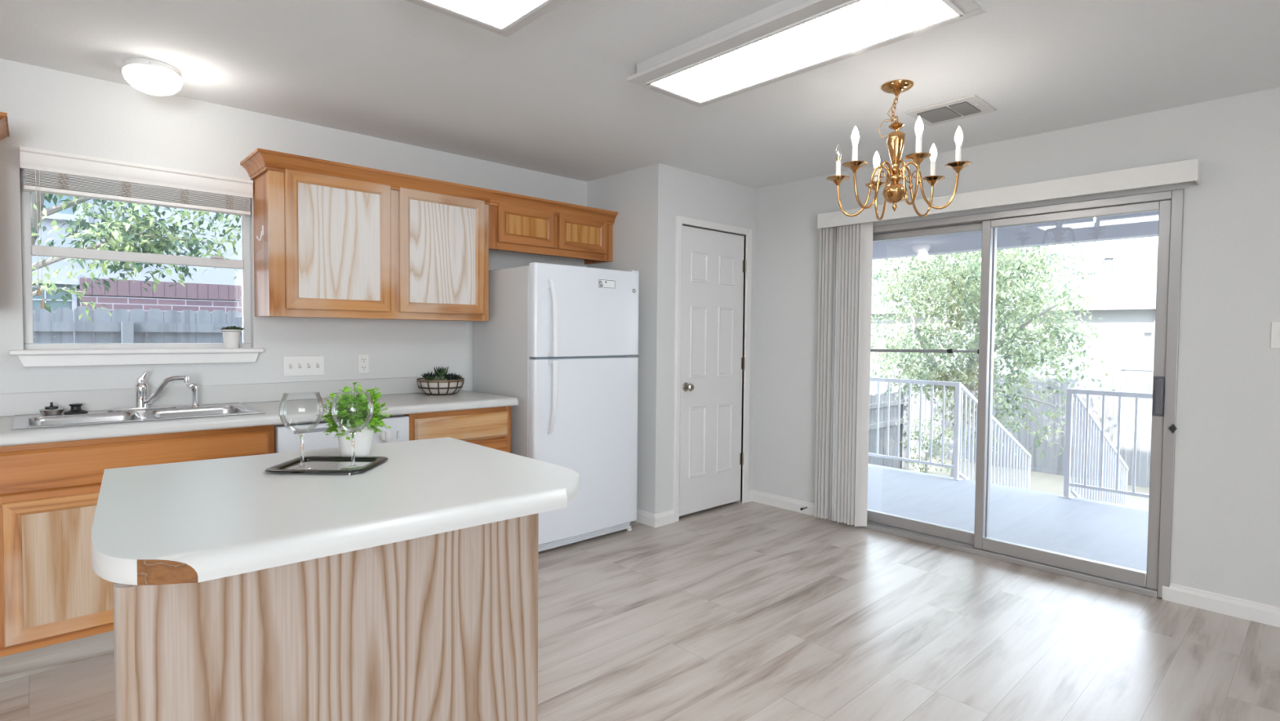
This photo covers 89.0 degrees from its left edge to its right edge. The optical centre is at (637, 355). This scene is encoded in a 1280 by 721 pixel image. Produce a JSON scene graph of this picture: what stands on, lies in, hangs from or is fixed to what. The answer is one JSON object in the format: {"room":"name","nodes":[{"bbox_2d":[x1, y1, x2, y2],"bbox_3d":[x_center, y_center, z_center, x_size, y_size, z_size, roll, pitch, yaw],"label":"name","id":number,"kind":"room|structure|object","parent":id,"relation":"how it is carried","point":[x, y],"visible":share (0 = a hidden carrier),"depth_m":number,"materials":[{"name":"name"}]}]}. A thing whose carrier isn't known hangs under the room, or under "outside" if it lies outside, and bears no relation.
{"room":"kitchen","nodes":[
{"label":"kitchen","id":0,"kind":"room"},
{"bbox_2d":[0,58,586,430],"bbox_3d":[-2.281,-0.045,3.275,7.370,2.442,0.140,-1,3,-43],"label":"wall","id":1,"kind":"structure","parent":0,"point":[46,108],"depth_m":3.29,"materials":[{"name":"beige paint"}]},
{"bbox_2d":[0,111,9,141],"bbox_3d":[-2.911,-0.554,2.326,0.971,0.756,0.360,-1,3,-43],"label":"upper cabinet","id":2,"kind":"object","parent":1,"relation":"attached to","point":[4,127],"visible":1,"depth_m":2.61,"materials":[{"name":"orange wood"}]},
{"bbox_2d":[8,168,263,367],"bbox_3d":[-2.356,-0.430,3.128,0.964,0.945,0.150,-1,3,-43],"label":"window","id":3,"kind":"structure","parent":1,"relation":"in","point":[33,354],"depth_m":3.06,"materials":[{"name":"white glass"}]},
{"bbox_2d":[19,146,253,307],"bbox_3d":[-2.339,-0.557,3.112,0.878,0.687,0.072,-1,3,-43],"label":"window blind","id":4,"kind":"object","parent":3,"relation":"attached to","point":[46,171],"visible":1,"depth_m":3.04,"materials":[{"name":"white plastic"}]},
{"bbox_2d":[220,325,244,348],"bbox_3d":[-2.086,-0.096,3.351,0.107,0.118,0.094,-1,3,-43],"label":"potted succulent","id":5,"kind":"object","parent":3,"relation":"on","point":[231,335],"visible":1,"depth_m":3.32,"materials":[{"name":"white ceramic"}]},
{"bbox_2d":[0,374,462,417],"bbox_3d":[-2.265,0.202,3.190,3.071,0.099,0.018,-1,3,-43],"label":"backsplash","id":6,"kind":"structure","parent":1,"relation":"attached to","point":[11,404],"depth_m":3.27,"materials":[{"name":"white laminate"}]},
{"bbox_2d":[283,355,324,376],"bbox_3d":[-1.836,0.056,3.583,0.204,0.109,0.019,-1,3,-43],"label":"light switch","id":7,"kind":"object","parent":1,"relation":"attached to","point":[293,366],"visible":1,"depth_m":3.57,"materials":[{"name":"white plastic"}]},
{"bbox_2d":[357,354,368,373],"bbox_3d":[-1.601,0.050,3.808,0.066,0.110,0.010,-1,3,-43],"label":"power outlet","id":8,"kind":"object","parent":1,"relation":"attached to","point":[362,359],"visible":1,"depth_m":3.80,"materials":[{"name":"white plastic"}]},
{"bbox_2d":[360,356,366,363],"bbox_3d":[-1.598,0.027,3.805,0.034,0.034,0.003,-1,3,-43],"label":"receptacle","id":9,"kind":"object","parent":8,"relation":"attached to","point":[363,359],"depth_m":3.80,"materials":[{"name":"white plastic"}]},
{"bbox_2d":[360,364,366,370],"bbox_3d":[-1.599,0.073,3.807,0.034,0.034,0.003,-1,3,-43],"label":"receptacle","id":10,"kind":"object","parent":8,"relation":"attached to","point":[363,367],"depth_m":3.80,"materials":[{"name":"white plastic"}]},
{"bbox_2d":[240,147,493,320],"bbox_3d":[-1.464,-0.603,3.669,1.267,0.794,0.360,-1,3,-43],"label":"upper cabinet","id":11,"kind":"object","parent":1,"relation":"attached to","point":[332,239],"visible":1,"depth_m":3.48,"materials":[{"name":"orange wood"}]},
{"bbox_2d":[488,190,617,264],"bbox_3d":[-0.630,-0.844,4.433,1.003,0.348,0.360,-1,3,-43],"label":"upper cabinet","id":12,"kind":"object","parent":1,"relation":"attached to","point":[518,223],"visible":0.99,"depth_m":4.29,"materials":[{"name":"orange wood"}]},
{"bbox_2d":[586,163,669,513],"bbox_3d":[-0.094,-0.072,4.689,0.100,2.442,0.763,-1,3,-43],"label":"wall","id":13,"kind":"structure","parent":0,"point":[639,197],"depth_m":4.45,"materials":[{"name":"beige paint"}]},
{"bbox_2d":[635,508,655,526],"bbox_3d":[-0.140,1.106,4.681,0.015,0.088,0.744,-1,3,-43],"label":"baseboard","id":14,"kind":"structure","parent":13,"relation":"attached to","point":[646,517],"depth_m":4.47,"materials":[{"name":"white paint"}]},
{"bbox_2d":[0,0,1279,188],"bbox_3d":[0.329,-1.200,0.436,7.370,0.100,7.700,-1,3,-43],"label":"ceiling","id":15,"kind":"structure","parent":0,"point":[554,95],"depth_m":2.81,"materials":[{"name":"paint"}]},
{"bbox_2d":[121,57,182,96],"bbox_3d":[-2.098,-1.193,2.823,0.214,0.114,0.226,-1,3,-43],"label":"ceiling light","id":16,"kind":"object","parent":15,"relation":"attached to","point":[148,76],"visible":1,"depth_m":2.77,"materials":[{"name":"white glass"}]},
{"bbox_2d":[404,0,568,37],"bbox_3d":[-0.211,-1.158,1.739,0.460,0.078,1.260,-1,3,-43],"label":"ceiling light","id":17,"kind":"object","parent":15,"relation":"attached to","point":[504,18],"visible":1,"depth_m":2.15,"materials":[{"name":"white paint"}]},
{"bbox_2d":[626,0,986,107],"bbox_3d":[0.551,-1.175,2.446,0.460,0.078,1.260,-1,3,-43],"label":"ceiling light","id":18,"kind":"object","parent":15,"relation":"attached to","point":[784,39],"visible":1,"depth_m":2.38,"materials":[{"name":"white paint"}]},
{"bbox_2d":[826,79,972,220],"bbox_3d":[1.176,-0.938,2.968,0.605,0.575,0.600,-1,3,-43],"label":"chandelier","id":19,"kind":"object","parent":15,"relation":"hanging from","point":[895,193],"visible":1,"depth_m":2.94,"materials":[{"name":"gold metal"}]},
{"bbox_2d":[905,94,996,125],"bbox_3d":[1.577,-1.224,3.284,0.295,0.016,0.335,-1,3,-43],"label":"ceiling vent","id":20,"kind":"object","parent":15,"relation":"in","point":[972,105],"visible":0.99,"depth_m":3.26,"materials":[{"name":"metal"}]},
{"bbox_2d":[916,106,960,123],"bbox_3d":[1.536,-1.223,3.321,0.182,0.006,0.145,-1,3,-43],"label":"grille","id":21,"kind":"object","parent":20,"relation":"attached to","point":[937,114],"depth_m":3.31,"materials":[{"name":"white metal"}]},
{"bbox_2d":[949,101,980,115],"bbox_3d":[1.622,-1.220,3.229,0.191,0.008,0.082,-1,3,-43],"label":"grille","id":22,"kind":"object","parent":20,"relation":"attached to","point":[962,108],"depth_m":3.22,"materials":[{"name":"white metal"}]},
{"bbox_2d":[0,501,1279,720],"bbox_3d":[0.307,1.321,0.519,7.370,0.060,7.700,-1,3,-43],"label":"floor","id":23,"kind":"structure","parent":0,"point":[752,611],"depth_m":2.79,"materials":[{"name":"wood"}]},
{"bbox_2d":[0,424,274,682],"bbox_3d":[-2.501,0.756,2.580,1.777,0.884,0.622,-1,3,-43],"label":"base cabinet","id":24,"kind":"object","parent":23,"relation":"on","point":[56,611],"visible":0.44,"depth_m":2.47,"materials":[{"name":"orange wood"}]},
{"bbox_2d":[0,374,518,446],"bbox_3d":[-2.044,0.233,2.962,3.083,0.143,0.656,-1,3,-43],"label":"countertop","id":25,"kind":"structure","parent":24,"relation":"on","point":[401,395],"depth_m":3.12,"materials":[{"name":"white laminate"}]},
{"bbox_2d":[9,402,265,430],"bbox_3d":[-2.180,0.349,2.878,0.841,0.187,0.524,-1,3,-43],"label":"sink","id":26,"kind":"object","parent":25,"relation":"in","point":[29,421],"visible":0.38,"depth_m":2.88,"materials":[{"name":"metal"}]},
{"bbox_2d":[39,402,63,415],"bbox_3d":[-2.546,0.229,2.832,0.082,0.054,0.082,-1,3,-43],"label":"strainer","id":27,"kind":"object","parent":26,"relation":"on","point":[51,410],"visible":1,"depth_m":2.81,"materials":[{"name":"metal"}]},
{"bbox_2d":[39,407,63,415],"bbox_3d":[-2.546,0.243,2.832,0.082,0.026,0.082,-1,3,-43],"label":"basket","id":28,"kind":"object","parent":27,"relation":"on","point":[46,411],"depth_m":2.81,"materials":[{"name":"metal"}]},
{"bbox_2d":[63,403,88,413],"bbox_3d":[-2.489,0.235,2.888,0.082,0.040,0.082,-1,3,-43],"label":"stopper","id":29,"kind":"object","parent":26,"relation":"on","point":[75,407],"visible":1,"depth_m":2.87,"materials":[{"name":"black rubber"}]},
{"bbox_2d":[186,382,200,406],"bbox_3d":[-2.166,0.189,3.179,0.062,0.120,0.050,-1,3,-43],"label":"sprayer","id":30,"kind":"object","parent":26,"relation":"on","point":[193,387],"visible":1,"depth_m":3.17,"materials":[{"name":"silver metal"}]},
{"bbox_2d":[106,370,190,411],"bbox_3d":[-2.273,0.160,3.058,0.326,0.182,0.136,0,2,-20],"label":"faucet","id":31,"kind":"object","parent":25,"relation":"on","point":[142,402],"visible":1,"depth_m":3.03,"materials":[{"name":"silver metal"}]},
{"bbox_2d":[416,365,464,395],"bbox_3d":[-1.198,0.150,3.965,0.278,0.170,0.276,0,2,-2],"label":"succulent bowl","id":32,"kind":"object","parent":25,"relation":"on","point":[445,384],"visible":1,"depth_m":3.89,"materials":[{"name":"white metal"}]},
{"bbox_2d":[91,436,579,720],"bbox_3d":[-0.802,0.782,1.771,1.061,0.914,1.036,-1,3,-43],"label":"kitchen island","id":33,"kind":"object","parent":23,"relation":"on","point":[404,587],"visible":0.96,"depth_m":1.40,"materials":[{"name":"white laminate"}]},
{"bbox_2d":[91,436,578,582],"bbox_3d":[-0.798,0.348,1.757,1.060,0.044,1.034,-1,3,-43],"label":"island countertop","id":34,"kind":"structure","parent":33,"relation":"on","point":[220,517],"depth_m":1.50,"materials":[{"name":"white laminate"}]},
{"bbox_2d":[264,455,387,472],"bbox_3d":[-0.890,0.315,1.881,0.276,0.010,0.224,1,2,0],"label":"serving tray","id":35,"kind":"object","parent":34,"relation":"on","point":[322,464],"visible":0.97,"depth_m":1.89,"materials":[{"name":"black metal"}]},
{"bbox_2d":[279,391,324,472],"bbox_3d":[-0.930,0.211,1.807,0.111,0.216,0.111,-1,3,-43],"label":"wine glass","id":36,"kind":"object","parent":35,"relation":"on","point":[301,432],"visible":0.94,"depth_m":1.81,"materials":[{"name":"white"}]},
{"bbox_2d":[279,391,324,432],"bbox_3d":[-0.930,0.159,1.805,0.111,0.109,0.111,-1,3,-43],"label":"bowl","id":37,"kind":"object","parent":36,"relation":"on","point":[284,397],"depth_m":1.82,"materials":[{"name":"clear glass"}]},
{"bbox_2d":[330,391,373,470],"bbox_3d":[-0.799,0.212,1.830,0.111,0.216,0.111,-1,3,-43],"label":"wine glass","id":38,"kind":"object","parent":35,"relation":"on","point":[353,431],"visible":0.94,"depth_m":1.84,"materials":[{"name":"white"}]},
{"bbox_2d":[330,391,373,431],"bbox_3d":[-0.799,0.160,1.828,0.111,0.109,0.111,-1,3,-43],"label":"bowl","id":39,"kind":"object","parent":38,"relation":"on","point":[335,401],"depth_m":1.84,"materials":[{"name":"clear glass"}]},
{"bbox_2d":[315,382,391,456],"bbox_3d":[-0.898,0.199,2.073,0.226,0.230,0.218,-1,3,-43],"label":"potted herb","id":40,"kind":"object","parent":34,"relation":"on","point":[346,407],"visible":0.82,"depth_m":2.03,"materials":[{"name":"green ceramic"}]},
{"bbox_2d":[336,424,373,456],"bbox_3d":[-0.896,0.262,2.069,0.118,0.104,0.118,-1,3,-43],"label":"pot","id":41,"kind":"object","parent":40,"relation":"on","point":[362,439],"depth_m":2.03,"materials":[{"name":"white ceramic"}]},
{"bbox_2d":[274,414,408,453],"bbox_3d":[-1.599,0.743,3.374,0.616,0.872,0.630,-1,3,-43],"label":"dishwasher","id":42,"kind":"object","parent":23,"relation":"on","point":[286,440],"visible":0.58,"depth_m":3.07,"materials":[{"name":"white metal"}]},
{"bbox_2d":[274,414,404,425],"bbox_3d":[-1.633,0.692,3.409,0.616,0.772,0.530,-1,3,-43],"label":"control panel","id":43,"kind":"object","parent":42,"relation":"in","point":[394,415],"depth_m":3.10,"materials":[{"name":"white metal"}]},
{"bbox_2d":[404,405,511,453],"bbox_3d":[-1.165,0.727,3.821,0.614,0.884,0.622,-1,3,-43],"label":"base cabinet","id":44,"kind":"object","parent":23,"relation":"on","point":[489,427],"visible":0.22,"depth_m":3.61,"materials":[{"name":"orange wood"}]},
{"bbox_2d":[473,262,639,551],"bbox_3d":[-0.509,0.301,4.256,0.824,1.718,0.785,-1,3,-43],"label":"refrigerator","id":45,"kind":"object","parent":23,"relation":"on","point":[562,340],"visible":0.81,"depth_m":3.98,"materials":[{"name":"white metal"}]},
{"bbox_2d":[598,279,613,288],"bbox_3d":[-0.191,-0.446,4.070,0.133,0.050,0.001,-1,3,-43],"label":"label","id":46,"kind":"object","parent":45,"relation":"attached to","point":[602,283],"depth_m":4.06,"materials":[{"name":"white paper"}]},
{"bbox_2d":[665,165,756,511],"bbox_3d":[0.510,-0.071,4.825,0.970,2.442,0.140,-1,3,-43],"label":"wall","id":47,"kind":"structure","parent":0,"point":[691,194],"depth_m":4.63,"materials":[{"name":"beige paint"}]},
{"bbox_2d":[653,489,752,527],"bbox_3d":[0.510,1.109,4.768,1.085,0.088,0.015,-1,3,-43],"label":"baseboard","id":48,"kind":"structure","parent":47,"relation":"attached to","point":[662,518],"depth_m":4.47,"materials":[{"name":"white paint"}]},
{"bbox_2d":[673,215,751,521],"bbox_3d":[0.563,0.093,4.779,0.829,2.118,0.103,-1,3,-43],"label":"door","id":49,"kind":"structure","parent":47,"relation":"in","point":[708,457],"depth_m":4.78,"materials":[{"name":"white paint"}]},
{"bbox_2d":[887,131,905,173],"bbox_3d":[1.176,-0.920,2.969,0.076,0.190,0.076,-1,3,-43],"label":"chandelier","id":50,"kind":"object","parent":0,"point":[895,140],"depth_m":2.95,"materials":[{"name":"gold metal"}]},
{"bbox_2d":[751,87,1279,607],"bbox_3d":[2.941,0.010,3.008,0.120,2.442,7.640,-1,3,-43],"label":"wall","id":51,"kind":"structure","parent":0,"point":[1225,536],"depth_m":3.17,"materials":[{"name":"beige paint"}]},
{"bbox_2d":[814,158,1201,526],"bbox_3d":[1.975,0.110,3.871,0.124,2.132,2.022,-1,3,-43],"label":"vertical blind","id":52,"kind":"object","parent":51,"relation":"attached to","point":[846,242],"visible":1,"depth_m":4.40,"materials":[{"name":"plastic"}]},
{"bbox_2d":[840,188,1184,597],"bbox_3d":[2.065,0.175,3.923,0.145,2.037,1.861,-1,3,-43],"label":"door","id":53,"kind":"structure","parent":51,"relation":"in","point":[1170,203],"depth_m":3.51,"materials":[{"name":"metal"}]},
{"bbox_2d":[870,348,978,353],"bbox_3d":[1.768,-0.033,4.228,0.028,0.036,0.854,-1,3,-43],"label":"bar","id":54,"kind":"object","parent":53,"relation":"attached to","point":[948,350],"visible":0.97,"depth_m":4.14,"materials":[{"name":"grey metal"}]},
{"bbox_2d":[872,210,1159,259],"bbox_3d":[2.806,-1.208,5.059,2.510,0.460,8.900,-1,3,-43],"label":"porch roof","id":55,"kind":"structure","parent":51,"relation":"attached to","point":[1143,224],"depth_m":5.84,"materials":[{"name":"paint"}]},
{"bbox_2d":[751,488,1279,626],"bbox_3d":[3.189,1.201,2.671,0.015,0.088,6.737,-1,3,-43],"label":"baseboard","id":56,"kind":"structure","parent":51,"relation":"attached to","point":[1267,614],"depth_m":3.15,"materials":[{"name":"white paint"}]},
{"bbox_2d":[1270,321,1279,348],"bbox_3d":[2.922,-0.091,2.923,0.020,0.120,0.118,-1,3,-43],"label":"light switch","id":57,"kind":"object","parent":51,"relation":"attached to","point":[1275,326],"visible":1,"depth_m":2.96,"materials":[{"name":"white plastic"}]},
{"label":"outside","id":58,"kind":"structure","parent":0,"visible":0},
{"bbox_2d":[908,422,1149,508],"bbox_3d":[17.897,2.115,22.015,63.830,0.250,80.000,-1,3,-43],"label":"ground","id":59,"kind":"structure","parent":58,"point":[1041,482],"depth_m":11.67,"materials":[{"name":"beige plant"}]},
{"bbox_2d":[868,382,909,470],"bbox_3d":[4.014,1.381,11.396,3.400,1.670,0.153,-1,3,-43],"label":"wooden fence","id":60,"kind":"object","parent":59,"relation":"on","point":[903,452],"visible":0.21,"depth_m":12.08,"materials":[{"name":"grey wood"}]},
{"bbox_2d":[895,409,953,475],"bbox_3d":[5.056,1.610,11.281,1.152,1.390,1.240,1,2,18],"label":"shrub","id":61,"kind":"object","parent":59,"relation":"on","point":[926,455],"visible":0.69,"depth_m":11.24,"materials":[{"name":"green plant"}]},
{"bbox_2d":[871,241,1115,373],"bbox_3d":[8.102,-1.284,16.707,6.791,6.718,2.772,2,3,45],"label":"tree","id":62,"kind":"object","parent":59,"relation":"on","point":[937,323],"visible":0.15,"depth_m":16.63,"materials":[{"name":"green plant"}]},
{"bbox_2d":[959,383,1031,489],"bbox_3d":[3.850,1.303,6.979,2.152,2.113,0.036,-1,3,-43],"label":"stair railing","id":63,"kind":"object","parent":59,"relation":"on","point":[963,389],"visible":0.54,"depth_m":6.96,"materials":[{"name":"white metal"}]},
{"bbox_2d":[869,244,1128,479],"bbox_3d":[5.346,-0.205,10.241,2.697,4.962,3.918,-1,3,-43],"label":"tree","id":64,"kind":"object","parent":59,"relation":"on","point":[968,377],"visible":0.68,"depth_m":9.85,"materials":[{"name":"green plant"}]},
{"bbox_2d":[866,463,1148,571],"bbox_3d":[2.679,1.812,5.064,2.225,1.200,8.900,-1,3,-43],"label":"porch deck","id":65,"kind":"object","parent":59,"relation":"on","point":[1108,532],"depth_m":5.00,"materials":[{"name":"paint"}]},
{"bbox_2d":[868,377,962,479],"bbox_3d":[2.442,0.689,6.841,0.090,0.925,1.847,-1,3,-43],"label":"porch railing","id":66,"kind":"object","parent":65,"relation":"on","point":[957,384],"visible":0.5,"depth_m":6.42,"materials":[{"name":"white metal"}]},
{"bbox_2d":[1058,388,1152,498],"bbox_3d":[4.213,0.767,4.934,0.090,0.925,1.725,-1,3,-43],"label":"porch railing","id":67,"kind":"object","parent":65,"relation":"on","point":[1069,394],"visible":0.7,"depth_m":5.37,"materials":[{"name":"white metal"}]},
{"bbox_2d":[869,368,1152,488],"bbox_3d":[8.101,1.331,11.857,0.018,1.812,9.494,-1,3,-43],"label":"wooden fence","id":68,"kind":"object","parent":59,"relation":"on","point":[1053,466],"visible":0.27,"depth_m":12.18,"materials":[{"name":"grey wood"}]},
{"bbox_2d":[870,249,1157,431],"bbox_3d":[12.538,-0.820,24.596,8.880,5.350,13.650,-1,3,-43],"label":"neighbor house","id":69,"kind":"structure","parent":59,"relation":"on","point":[1127,284],"depth_m":18.62,"materials":[{"name":"grey"}]},
{"bbox_2d":[1102,255,1114,271],"bbox_3d":[14.413,-2.786,19.942,0.320,0.520,0.320,-1,3,-43],"label":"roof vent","id":70,"kind":"object","parent":69,"relation":"attached to","point":[1108,268],"depth_m":19.87,"materials":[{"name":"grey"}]},
{"bbox_2d":[1143,326,1151,333],"bbox_3d":[13.649,-0.689,17.433,0.080,0.180,0.160,-1,3,-43],"label":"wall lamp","id":71,"kind":"object","parent":69,"relation":"attached to","point":[1146,329],"depth_m":17.40,"materials":[{"name":"white"}]},
{"bbox_2d":[1070,393,1128,505],"bbox_3d":[4.483,1.331,6.297,2.152,2.113,0.036,-1,3,-43],"label":"stair railing","id":72,"kind":"object","parent":59,"relation":"on","point":[1108,468],"visible":0.6,"depth_m":6.07,"materials":[{"name":"white metal"}]},
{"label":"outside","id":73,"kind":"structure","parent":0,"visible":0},
{"bbox_3d":[-8.095,1.811,6.150,14.500,0.920,11.850,-1,3,-43],"label":"ground","id":74,"kind":"structure","parent":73,"visible":0},
{"bbox_2d":[30,191,240,321],"bbox_3d":[-4.187,-0.658,5.623,2.802,4.127,1.623,-1,3,-43],"label":"tree","id":75,"kind":"object","parent":74,"relation":"on","point":[163,243],"visible":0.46,"depth_m":5.31,"materials":[{"name":"green plant"}]},
{"bbox_2d":[31,194,241,343],"bbox_3d":[-8.185,-2.205,10.196,14.000,6.800,3.560,-1,3,-43],"label":"brick house","id":76,"kind":"structure","parent":74,"relation":"on","point":[215,289],"depth_m":9.12,"materials":[{"name":"purple"}]},
{"bbox_2d":[32,305,242,343],"bbox_3d":[-5.250,0.438,6.507,4.000,1.851,0.153,-1,3,-43],"label":"wooden fence","id":77,"kind":"object","parent":74,"relation":"on","point":[203,326],"visible":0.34,"depth_m":6.62,"materials":[{"name":"grey wood"}]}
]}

